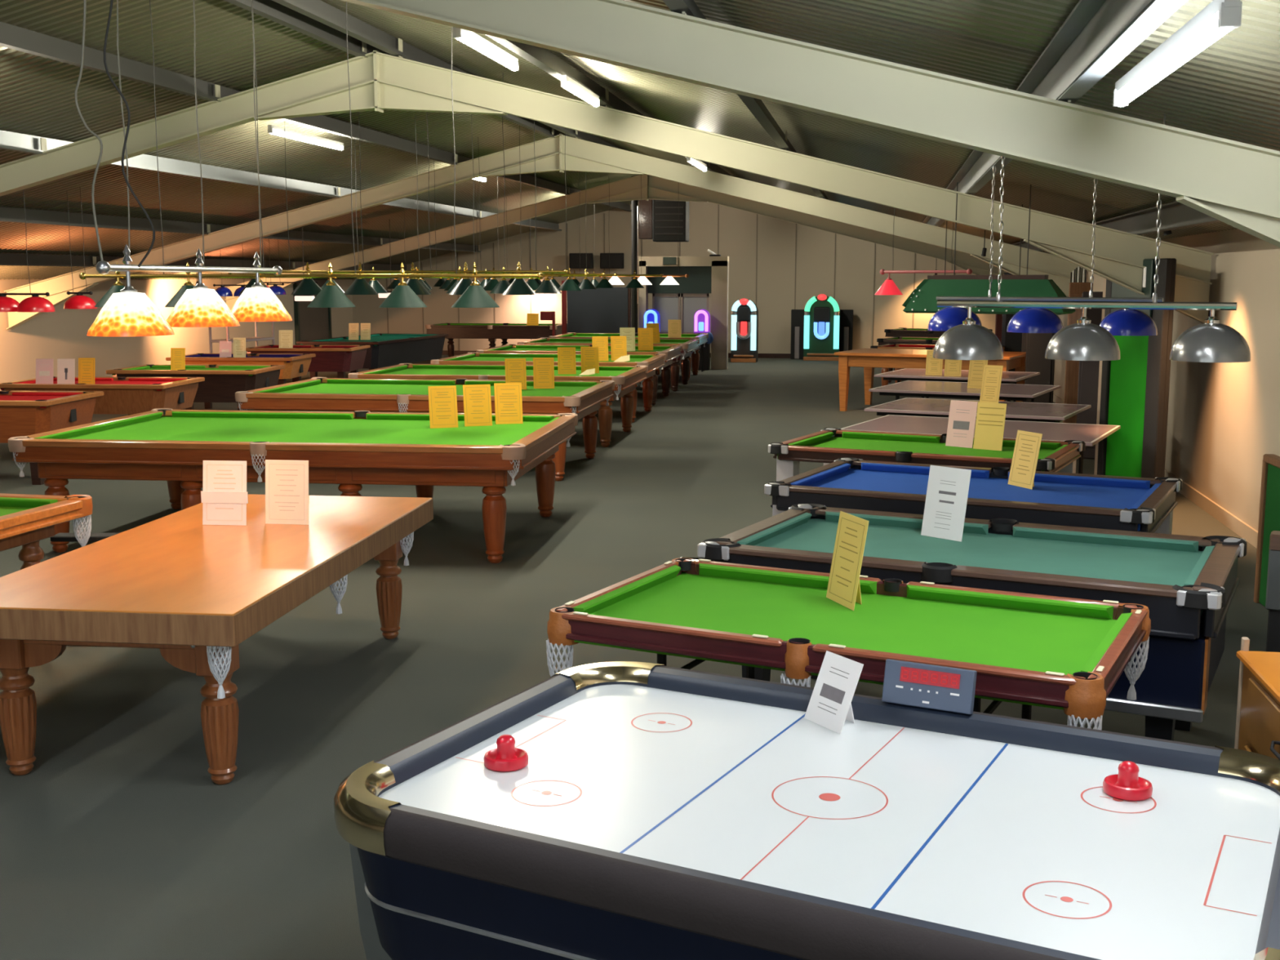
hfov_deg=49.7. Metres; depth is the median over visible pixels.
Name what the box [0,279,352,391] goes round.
wall
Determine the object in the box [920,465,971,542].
price card
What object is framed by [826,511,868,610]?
price card
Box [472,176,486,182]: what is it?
fluorescent light
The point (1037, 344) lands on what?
board
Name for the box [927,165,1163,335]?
lamp
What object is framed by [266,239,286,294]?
lamp
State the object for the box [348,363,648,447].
table
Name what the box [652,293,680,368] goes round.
door
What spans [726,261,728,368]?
trim
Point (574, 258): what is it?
monitor
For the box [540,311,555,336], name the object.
box
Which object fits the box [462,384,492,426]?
price card
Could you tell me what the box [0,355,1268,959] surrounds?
floor
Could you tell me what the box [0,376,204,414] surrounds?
pool table
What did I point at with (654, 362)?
table
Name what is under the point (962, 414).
price card
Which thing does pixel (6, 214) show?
roof beam
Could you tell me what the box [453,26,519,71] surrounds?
fluorescent light
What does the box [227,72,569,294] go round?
lamp
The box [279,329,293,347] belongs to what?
price card
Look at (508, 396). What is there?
price card
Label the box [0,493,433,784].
dining table
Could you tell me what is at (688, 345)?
table
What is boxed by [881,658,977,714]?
display
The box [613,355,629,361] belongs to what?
folded paper
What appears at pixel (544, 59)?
roof beam
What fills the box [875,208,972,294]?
lamp
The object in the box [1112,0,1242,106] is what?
fluorescent light
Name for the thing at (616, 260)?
monitor
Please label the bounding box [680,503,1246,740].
pool table
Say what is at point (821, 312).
jukebox
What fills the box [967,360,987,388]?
price card
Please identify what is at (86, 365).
price card
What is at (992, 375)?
price card
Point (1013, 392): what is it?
table
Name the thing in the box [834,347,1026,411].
dining table
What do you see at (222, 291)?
lamp
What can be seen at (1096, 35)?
trim
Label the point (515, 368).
price card
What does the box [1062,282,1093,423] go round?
board
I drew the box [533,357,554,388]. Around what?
price card
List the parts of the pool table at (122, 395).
rail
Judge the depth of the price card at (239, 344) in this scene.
21.17 m
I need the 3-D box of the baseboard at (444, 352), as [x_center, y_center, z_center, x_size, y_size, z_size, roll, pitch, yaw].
[0.593,-3.295,36.329,17.100,0.120,0.020,1,8,10]
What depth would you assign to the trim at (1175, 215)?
11.26 m
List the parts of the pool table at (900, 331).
rail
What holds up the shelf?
attached to the storage rack
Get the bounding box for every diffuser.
[294,295,315,301]
[378,293,390,297]
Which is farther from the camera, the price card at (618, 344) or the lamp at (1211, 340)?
the price card at (618, 344)
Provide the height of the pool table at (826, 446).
0.854 m
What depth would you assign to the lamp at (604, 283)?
25.68 m
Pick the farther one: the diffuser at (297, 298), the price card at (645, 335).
the diffuser at (297, 298)
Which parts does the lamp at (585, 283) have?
lamp shade, cord, lamp shade, cord, lamp shade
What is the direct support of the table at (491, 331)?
on the floor
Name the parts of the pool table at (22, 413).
leg, rail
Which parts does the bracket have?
arm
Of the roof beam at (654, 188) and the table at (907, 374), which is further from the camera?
the roof beam at (654, 188)
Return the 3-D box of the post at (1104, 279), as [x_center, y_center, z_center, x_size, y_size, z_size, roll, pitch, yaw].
[4.789,-1.033,14.130,0.140,2.060,0.316,1,8,10]
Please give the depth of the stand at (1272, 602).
6.62 m
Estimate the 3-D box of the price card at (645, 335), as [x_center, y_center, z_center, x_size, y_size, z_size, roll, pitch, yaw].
[0.095,-2.430,23.828,0.260,0.385,0.092,-1,8,-6]
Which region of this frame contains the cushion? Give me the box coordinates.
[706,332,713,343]
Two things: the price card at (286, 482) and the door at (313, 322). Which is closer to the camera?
the price card at (286, 482)
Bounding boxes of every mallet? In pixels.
[484,734,528,772]
[1102,760,1152,800]
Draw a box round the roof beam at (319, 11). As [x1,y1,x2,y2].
[271,0,621,149]
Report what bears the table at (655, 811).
on the floor
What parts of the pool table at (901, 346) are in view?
leg, leg, rail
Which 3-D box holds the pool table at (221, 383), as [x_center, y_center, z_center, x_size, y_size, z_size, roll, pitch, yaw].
[-5.984,-1.102,18.758,2.000,0.858,1.250,1,8,4]
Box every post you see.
[995,314,1002,342]
[1093,278,1106,474]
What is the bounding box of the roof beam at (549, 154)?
[4,128,1084,329]
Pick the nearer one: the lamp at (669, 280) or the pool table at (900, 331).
the lamp at (669, 280)
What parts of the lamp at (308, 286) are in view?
lamp shade, cord, lamp shade, stem, stem, lamp shade, cord, stem, lamp shade, cord, lamp shade, stem, cord, stem, lamp shade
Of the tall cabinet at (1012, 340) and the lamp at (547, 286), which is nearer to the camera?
the lamp at (547, 286)
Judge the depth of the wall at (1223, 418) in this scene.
11.53 m
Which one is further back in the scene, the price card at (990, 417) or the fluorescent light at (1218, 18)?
the price card at (990, 417)
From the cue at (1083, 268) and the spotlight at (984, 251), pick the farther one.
the spotlight at (984, 251)
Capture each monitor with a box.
[568,253,593,268]
[600,253,623,268]
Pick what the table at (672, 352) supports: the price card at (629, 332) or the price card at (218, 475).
the price card at (629, 332)
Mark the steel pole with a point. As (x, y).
(634, 203)
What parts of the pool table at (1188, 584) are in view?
chrome knob, leg, leg, rail, leg, leg, cabinet trim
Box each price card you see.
[35,359,53,383]
[57,359,75,383]
[78,357,95,383]
[170,347,185,369]
[202,460,246,525]
[219,341,231,357]
[233,337,245,357]
[265,459,308,524]
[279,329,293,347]
[348,323,358,339]
[360,323,370,339]
[427,385,457,428]
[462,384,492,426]
[493,382,523,424]
[504,358,526,389]
[526,313,538,325]
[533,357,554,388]
[557,346,576,373]
[580,346,599,373]
[591,336,608,360]
[610,336,626,360]
[619,327,635,351]
[637,328,653,350]
[646,323,660,342]
[668,320,680,337]
[804,650,863,734]
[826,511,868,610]
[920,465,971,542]
[925,349,942,375]
[944,359,961,376]
[945,400,977,448]
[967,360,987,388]
[973,402,1006,450]
[979,364,1003,403]
[1008,430,1042,489]
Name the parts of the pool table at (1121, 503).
leg, leg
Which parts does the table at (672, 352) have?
rail, leg, leg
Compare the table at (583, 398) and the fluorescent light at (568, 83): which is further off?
the table at (583, 398)
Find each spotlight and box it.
[981,230,986,256]
[1163,230,1172,235]
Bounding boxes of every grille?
[698,321,703,330]
[736,321,751,339]
[817,321,825,335]
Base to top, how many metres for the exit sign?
0.170 m
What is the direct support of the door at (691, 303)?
in the wall at (718, 264)
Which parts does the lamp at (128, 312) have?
cord, stem, lamp shade, cord, stem, lamp shade, cord, stem, lamp shade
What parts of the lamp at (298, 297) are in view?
cord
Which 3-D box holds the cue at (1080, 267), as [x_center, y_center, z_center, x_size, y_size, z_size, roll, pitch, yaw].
[5.982,-1.893,18.906,0.033,2.090,0.033,5,10,32]
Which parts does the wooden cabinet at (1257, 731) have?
post, drawer, drawer, handle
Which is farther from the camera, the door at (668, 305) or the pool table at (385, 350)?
the door at (668, 305)
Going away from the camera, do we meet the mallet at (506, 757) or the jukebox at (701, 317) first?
the mallet at (506, 757)
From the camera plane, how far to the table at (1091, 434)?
12.01 m
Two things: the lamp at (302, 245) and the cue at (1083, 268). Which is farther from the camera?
the lamp at (302, 245)
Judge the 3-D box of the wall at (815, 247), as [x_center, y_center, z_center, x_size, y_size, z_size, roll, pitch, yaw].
[0.609,-5.416,36.111,17.300,4.380,0.160,1,8,10]
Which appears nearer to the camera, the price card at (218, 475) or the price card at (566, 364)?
the price card at (218, 475)
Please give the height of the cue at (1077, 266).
2.070 m
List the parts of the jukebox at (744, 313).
plinth trim, crown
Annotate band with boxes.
[200,491,248,503]
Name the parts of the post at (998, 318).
panel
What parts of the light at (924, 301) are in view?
cord, rail, cord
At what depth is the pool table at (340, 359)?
23.69 m
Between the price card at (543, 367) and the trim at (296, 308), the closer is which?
the price card at (543, 367)
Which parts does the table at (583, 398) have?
rail, leg, leg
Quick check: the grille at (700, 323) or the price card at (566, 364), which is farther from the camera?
the grille at (700, 323)
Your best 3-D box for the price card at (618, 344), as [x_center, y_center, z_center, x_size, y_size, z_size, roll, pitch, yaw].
[-0.323,-1.998,20.936,0.240,0.365,0.089,-1,8,-8]
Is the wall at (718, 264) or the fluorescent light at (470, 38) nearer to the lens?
the fluorescent light at (470, 38)
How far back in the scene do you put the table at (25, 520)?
7.34 m
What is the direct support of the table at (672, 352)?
on the floor
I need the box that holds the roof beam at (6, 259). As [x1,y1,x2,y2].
[0,253,406,270]
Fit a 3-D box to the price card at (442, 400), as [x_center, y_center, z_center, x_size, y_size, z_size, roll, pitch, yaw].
[-1.641,-0.610,11.498,0.235,0.345,0.085,-3,9,-18]
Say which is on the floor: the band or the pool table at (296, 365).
the pool table at (296, 365)
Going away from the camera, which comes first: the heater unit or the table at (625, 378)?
the table at (625, 378)
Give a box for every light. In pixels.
[267,124,343,150]
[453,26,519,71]
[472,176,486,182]
[560,75,599,106]
[686,157,706,171]
[902,182,1075,315]
[902,204,1022,306]
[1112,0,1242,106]
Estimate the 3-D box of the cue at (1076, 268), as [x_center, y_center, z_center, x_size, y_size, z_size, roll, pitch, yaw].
[6.042,-1.923,19.250,0.033,2.050,0.033,5,10,32]
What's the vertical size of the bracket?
0.177 m
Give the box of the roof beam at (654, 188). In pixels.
[224,173,1007,310]
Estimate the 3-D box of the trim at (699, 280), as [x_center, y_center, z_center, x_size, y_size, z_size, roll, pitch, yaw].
[0.926,-4.583,31.582,1.500,0.620,0.080,1,8,10]
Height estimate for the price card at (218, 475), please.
0.333 m
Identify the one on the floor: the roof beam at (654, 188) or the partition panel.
the partition panel
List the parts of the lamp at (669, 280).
cord, lamp shade, lamp shade, lamp shade, cord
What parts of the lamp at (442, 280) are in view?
lamp shade, cord, lamp shade, lamp shade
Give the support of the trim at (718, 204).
attached to the wall at (815, 247)
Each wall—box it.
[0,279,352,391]
[351,201,995,353]
[638,256,728,369]
[1053,228,1279,531]
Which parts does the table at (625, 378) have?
rail, leg, leg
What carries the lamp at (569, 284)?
hanging from the ceiling
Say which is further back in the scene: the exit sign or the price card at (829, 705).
the exit sign
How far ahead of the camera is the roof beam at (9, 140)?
18.04 m
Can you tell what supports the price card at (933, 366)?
on the table at (907, 374)
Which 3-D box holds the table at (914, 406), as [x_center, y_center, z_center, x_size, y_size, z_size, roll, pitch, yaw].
[3.441,-0.367,14.062,1.950,0.762,1.450,4,9,27]
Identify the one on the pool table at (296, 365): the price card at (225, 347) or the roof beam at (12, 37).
the price card at (225, 347)
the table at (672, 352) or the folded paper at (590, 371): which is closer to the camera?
the folded paper at (590, 371)
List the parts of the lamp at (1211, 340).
lamp shade, stem, chain, lamp shade, stem, chain, lamp shade, stem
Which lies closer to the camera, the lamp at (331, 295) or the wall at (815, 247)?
the lamp at (331, 295)
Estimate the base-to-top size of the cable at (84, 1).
1.888 m
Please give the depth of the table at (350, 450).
10.20 m
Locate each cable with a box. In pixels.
[74,0,103,261]
[103,0,155,266]
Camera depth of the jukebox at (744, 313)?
33.85 m
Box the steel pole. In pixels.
[631,176,638,333]
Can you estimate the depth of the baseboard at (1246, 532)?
11.84 m
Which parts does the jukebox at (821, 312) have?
plinth trim, crown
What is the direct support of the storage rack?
on the floor
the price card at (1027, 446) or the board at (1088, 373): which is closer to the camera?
the price card at (1027, 446)
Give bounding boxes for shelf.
[211,337,274,342]
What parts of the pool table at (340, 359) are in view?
rail, leg, leg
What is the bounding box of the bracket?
[706,249,720,256]
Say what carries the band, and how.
attached to the price card at (218, 475)
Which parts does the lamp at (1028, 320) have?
lamp shade, chain, lamp shade, chain, lamp shade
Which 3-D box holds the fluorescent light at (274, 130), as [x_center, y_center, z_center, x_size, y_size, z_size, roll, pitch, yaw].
[-3.905,-4.019,16.254,0.050,0.094,2.100,1,8,10]
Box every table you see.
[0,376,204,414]
[0,391,103,484]
[0,493,93,569]
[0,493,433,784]
[8,408,577,563]
[106,364,284,415]
[165,353,315,409]
[235,377,614,480]
[245,344,370,377]
[296,333,448,378]
[333,661,1279,959]
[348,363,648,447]
[425,322,567,359]
[430,352,666,422]
[475,343,681,404]
[517,337,699,391]
[546,558,1151,729]
[548,332,708,380]
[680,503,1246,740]
[764,457,1182,533]
[768,427,1085,481]
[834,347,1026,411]
[841,414,1120,473]
[864,397,1091,422]
[868,380,1060,402]
[870,343,1006,395]
[874,368,1039,401]
[876,336,938,382]
[884,327,992,370]
[1097,257,1176,478]
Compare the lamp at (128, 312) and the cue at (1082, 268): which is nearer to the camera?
the lamp at (128, 312)
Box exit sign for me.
[662,257,677,264]
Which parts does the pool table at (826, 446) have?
leg, rail, leg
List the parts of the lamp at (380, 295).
cord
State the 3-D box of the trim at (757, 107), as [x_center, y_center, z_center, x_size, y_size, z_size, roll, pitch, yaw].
[1.888,-3.620,16.064,0.170,0.178,38.800,1,8,10]
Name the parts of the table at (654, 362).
rail, leg, leg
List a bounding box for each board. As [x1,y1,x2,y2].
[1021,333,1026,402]
[1023,333,1055,403]
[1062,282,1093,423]
[1076,291,1102,458]
[1253,453,1279,606]
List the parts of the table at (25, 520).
leg, rail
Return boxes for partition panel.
[561,280,631,333]
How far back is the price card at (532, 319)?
33.05 m
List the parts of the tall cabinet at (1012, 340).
panel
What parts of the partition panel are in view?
red post, dark post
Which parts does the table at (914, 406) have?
frame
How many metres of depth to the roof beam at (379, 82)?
12.93 m
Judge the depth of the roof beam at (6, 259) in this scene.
22.76 m
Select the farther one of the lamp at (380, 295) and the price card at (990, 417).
the lamp at (380, 295)
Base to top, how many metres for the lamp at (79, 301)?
1.473 m
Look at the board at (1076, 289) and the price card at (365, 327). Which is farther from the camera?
the price card at (365, 327)
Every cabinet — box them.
[790,309,853,359]
[1000,272,1022,371]
[1234,636,1279,759]
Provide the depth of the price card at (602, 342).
20.79 m
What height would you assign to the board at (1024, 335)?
2.050 m
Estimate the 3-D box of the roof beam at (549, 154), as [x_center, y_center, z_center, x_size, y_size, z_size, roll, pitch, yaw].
[-2.015,-3.796,21.084,17.000,3.082,0.160,1,8,10]
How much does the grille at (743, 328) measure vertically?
0.435 m
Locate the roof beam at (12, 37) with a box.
[0,21,631,211]
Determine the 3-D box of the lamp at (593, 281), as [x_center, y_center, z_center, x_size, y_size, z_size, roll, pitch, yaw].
[-1.726,-5.353,30.601,2.484,2.128,0.370,1,8,10]
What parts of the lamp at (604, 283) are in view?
lamp shade, cord, lamp shade, lamp shade, cord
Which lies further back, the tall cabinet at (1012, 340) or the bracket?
the bracket
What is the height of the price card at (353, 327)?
0.336 m
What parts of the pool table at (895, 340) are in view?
leg, rail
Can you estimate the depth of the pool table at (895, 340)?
27.14 m
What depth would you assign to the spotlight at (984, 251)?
19.38 m
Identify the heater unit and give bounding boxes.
[639,199,688,242]
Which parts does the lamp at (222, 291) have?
lamp shade, lamp shade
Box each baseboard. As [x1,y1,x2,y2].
[441,350,791,358]
[1053,393,1257,548]
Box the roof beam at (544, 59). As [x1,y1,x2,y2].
[484,34,732,176]
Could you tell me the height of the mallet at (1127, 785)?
0.083 m
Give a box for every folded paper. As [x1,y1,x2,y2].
[578,368,595,375]
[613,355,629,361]
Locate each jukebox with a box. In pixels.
[643,309,660,333]
[693,309,710,370]
[730,297,758,362]
[803,293,839,360]
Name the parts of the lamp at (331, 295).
lamp shade, stem, cord, lamp shade, stem, cord, stem, lamp shade, cord, stem, lamp shade, cord, stem, lamp shade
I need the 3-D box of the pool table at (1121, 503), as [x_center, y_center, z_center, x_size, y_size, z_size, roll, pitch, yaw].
[2.006,0.427,8.306,2.175,0.854,1.409,4,9,27]
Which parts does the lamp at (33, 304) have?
lamp shade, cord, lamp shade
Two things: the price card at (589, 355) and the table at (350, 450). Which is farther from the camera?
the price card at (589, 355)
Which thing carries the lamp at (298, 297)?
hanging from the ceiling
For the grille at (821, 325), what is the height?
0.340 m
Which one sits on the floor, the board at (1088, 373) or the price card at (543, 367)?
the board at (1088, 373)
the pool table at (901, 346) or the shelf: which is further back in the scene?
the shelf
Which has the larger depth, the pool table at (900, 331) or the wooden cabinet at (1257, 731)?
the pool table at (900, 331)
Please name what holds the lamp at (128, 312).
hanging from the ceiling
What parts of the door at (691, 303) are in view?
glass pane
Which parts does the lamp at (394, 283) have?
lamp shade, cord, lamp shade, lamp shade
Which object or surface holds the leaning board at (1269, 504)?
on the floor
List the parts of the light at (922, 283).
cord, cord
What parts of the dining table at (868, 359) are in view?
leg, leg, leg, leg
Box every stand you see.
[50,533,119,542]
[1265,530,1279,652]
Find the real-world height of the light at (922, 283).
1.138 m
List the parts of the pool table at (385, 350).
leg, rail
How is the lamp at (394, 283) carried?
hanging from the ceiling
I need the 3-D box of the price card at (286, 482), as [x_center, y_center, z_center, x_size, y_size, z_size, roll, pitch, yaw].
[-1.839,0.062,7.209,0.235,0.334,0.054,1,8,8]
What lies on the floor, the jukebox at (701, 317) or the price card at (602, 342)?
the jukebox at (701, 317)
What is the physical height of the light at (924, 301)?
1.163 m
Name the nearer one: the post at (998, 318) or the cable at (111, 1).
the cable at (111, 1)
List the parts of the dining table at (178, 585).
leg, leg, leg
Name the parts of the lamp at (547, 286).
lamp shade, cord, lamp shade, cord, lamp shade, lamp shade, cord, lamp shade, cord, stem, lamp shade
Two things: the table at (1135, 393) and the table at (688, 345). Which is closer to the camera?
the table at (1135, 393)
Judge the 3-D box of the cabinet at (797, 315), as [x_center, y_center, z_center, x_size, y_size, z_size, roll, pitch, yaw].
[4.643,-3.716,35.266,1.560,1.260,0.250,1,8,10]
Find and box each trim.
[293,277,332,344]
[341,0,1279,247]
[386,204,955,350]
[648,266,711,293]
[662,0,828,199]
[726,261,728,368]
[922,0,1187,226]
[1011,200,1222,252]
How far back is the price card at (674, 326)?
28.88 m
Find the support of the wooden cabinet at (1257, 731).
on the floor
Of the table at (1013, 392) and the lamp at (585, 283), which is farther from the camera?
the lamp at (585, 283)
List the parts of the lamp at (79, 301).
cord, lamp shade, cord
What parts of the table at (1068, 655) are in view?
pocket plate, pocket plate, leg, pocket plate, pocket plate, leg, pocket plate, pocket plate, pocket plate, leg, leg, pocket plate, pocket plate, pocket plate, pocket plate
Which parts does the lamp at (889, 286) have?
lamp shade, cord, cord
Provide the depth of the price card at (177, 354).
18.47 m
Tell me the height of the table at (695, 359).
0.884 m
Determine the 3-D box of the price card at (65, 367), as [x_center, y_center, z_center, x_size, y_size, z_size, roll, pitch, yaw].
[-6.646,-1.245,15.998,0.200,0.316,0.080,0,8,-2]
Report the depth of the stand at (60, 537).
7.65 m
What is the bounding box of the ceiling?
[0,0,1279,279]
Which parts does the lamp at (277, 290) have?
lamp shade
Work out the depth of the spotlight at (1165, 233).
11.37 m
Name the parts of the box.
post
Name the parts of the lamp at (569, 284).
lamp shade, cord, lamp shade, cord, lamp shade, cord, lamp shade, cord, lamp shade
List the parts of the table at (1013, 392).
frame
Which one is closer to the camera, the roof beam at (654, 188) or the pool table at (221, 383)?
the pool table at (221, 383)
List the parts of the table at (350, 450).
leg, leg, leg, rail, leg, leg, leg, leg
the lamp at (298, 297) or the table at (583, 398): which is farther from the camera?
the lamp at (298, 297)
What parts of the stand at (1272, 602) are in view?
post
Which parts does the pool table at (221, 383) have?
rail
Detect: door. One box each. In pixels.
[297,280,328,341]
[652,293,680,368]
[680,293,709,368]
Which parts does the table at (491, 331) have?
leg, leg, rail, leg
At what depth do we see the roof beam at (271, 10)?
12.13 m
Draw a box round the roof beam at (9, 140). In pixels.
[0,129,561,231]
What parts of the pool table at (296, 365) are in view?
leg, leg, rail, leg, leg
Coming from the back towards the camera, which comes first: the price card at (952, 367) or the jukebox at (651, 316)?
the jukebox at (651, 316)
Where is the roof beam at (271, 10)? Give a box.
[223,0,642,175]
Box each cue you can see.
[1075,267,1077,282]
[1076,266,1079,282]
[1079,266,1080,282]
[1080,267,1082,282]
[1082,268,1084,282]
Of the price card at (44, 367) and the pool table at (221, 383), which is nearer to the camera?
the price card at (44, 367)
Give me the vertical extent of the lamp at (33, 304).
1.592 m
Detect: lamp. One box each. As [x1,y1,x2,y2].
[0,189,55,311]
[63,188,97,309]
[79,0,543,307]
[86,0,292,336]
[213,250,246,296]
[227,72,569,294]
[262,244,317,287]
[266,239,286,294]
[294,226,315,301]
[308,114,588,293]
[378,222,391,297]
[386,182,479,288]
[417,125,604,290]
[433,196,542,286]
[480,176,617,288]
[522,218,599,287]
[558,171,662,288]
[599,195,688,284]
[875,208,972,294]
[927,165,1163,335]
[933,87,1250,362]
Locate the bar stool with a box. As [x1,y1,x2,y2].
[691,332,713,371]
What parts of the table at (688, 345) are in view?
rail, leg, leg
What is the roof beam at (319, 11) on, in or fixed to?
attached to the ceiling
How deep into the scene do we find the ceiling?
12.76 m
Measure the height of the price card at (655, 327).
0.375 m
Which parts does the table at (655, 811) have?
leg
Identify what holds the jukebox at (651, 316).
on the floor
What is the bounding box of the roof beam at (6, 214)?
[0,206,481,252]
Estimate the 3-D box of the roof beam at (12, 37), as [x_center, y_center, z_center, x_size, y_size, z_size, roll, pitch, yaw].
[-3.580,-4.289,16.927,0.170,0.178,38.800,1,8,10]
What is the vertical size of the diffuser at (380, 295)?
0.100 m
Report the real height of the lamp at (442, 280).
1.955 m
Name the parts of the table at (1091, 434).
leg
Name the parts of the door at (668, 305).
glass pane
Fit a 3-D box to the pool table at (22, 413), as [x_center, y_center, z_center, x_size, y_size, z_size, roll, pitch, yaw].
[-6.821,-0.448,14.282,2.100,0.858,1.250,1,8,4]
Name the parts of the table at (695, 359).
rail, leg, leg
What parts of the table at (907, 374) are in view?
frame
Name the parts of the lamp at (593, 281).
cord, lamp shade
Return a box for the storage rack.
[208,321,275,353]
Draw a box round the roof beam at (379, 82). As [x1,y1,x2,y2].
[0,38,1213,323]

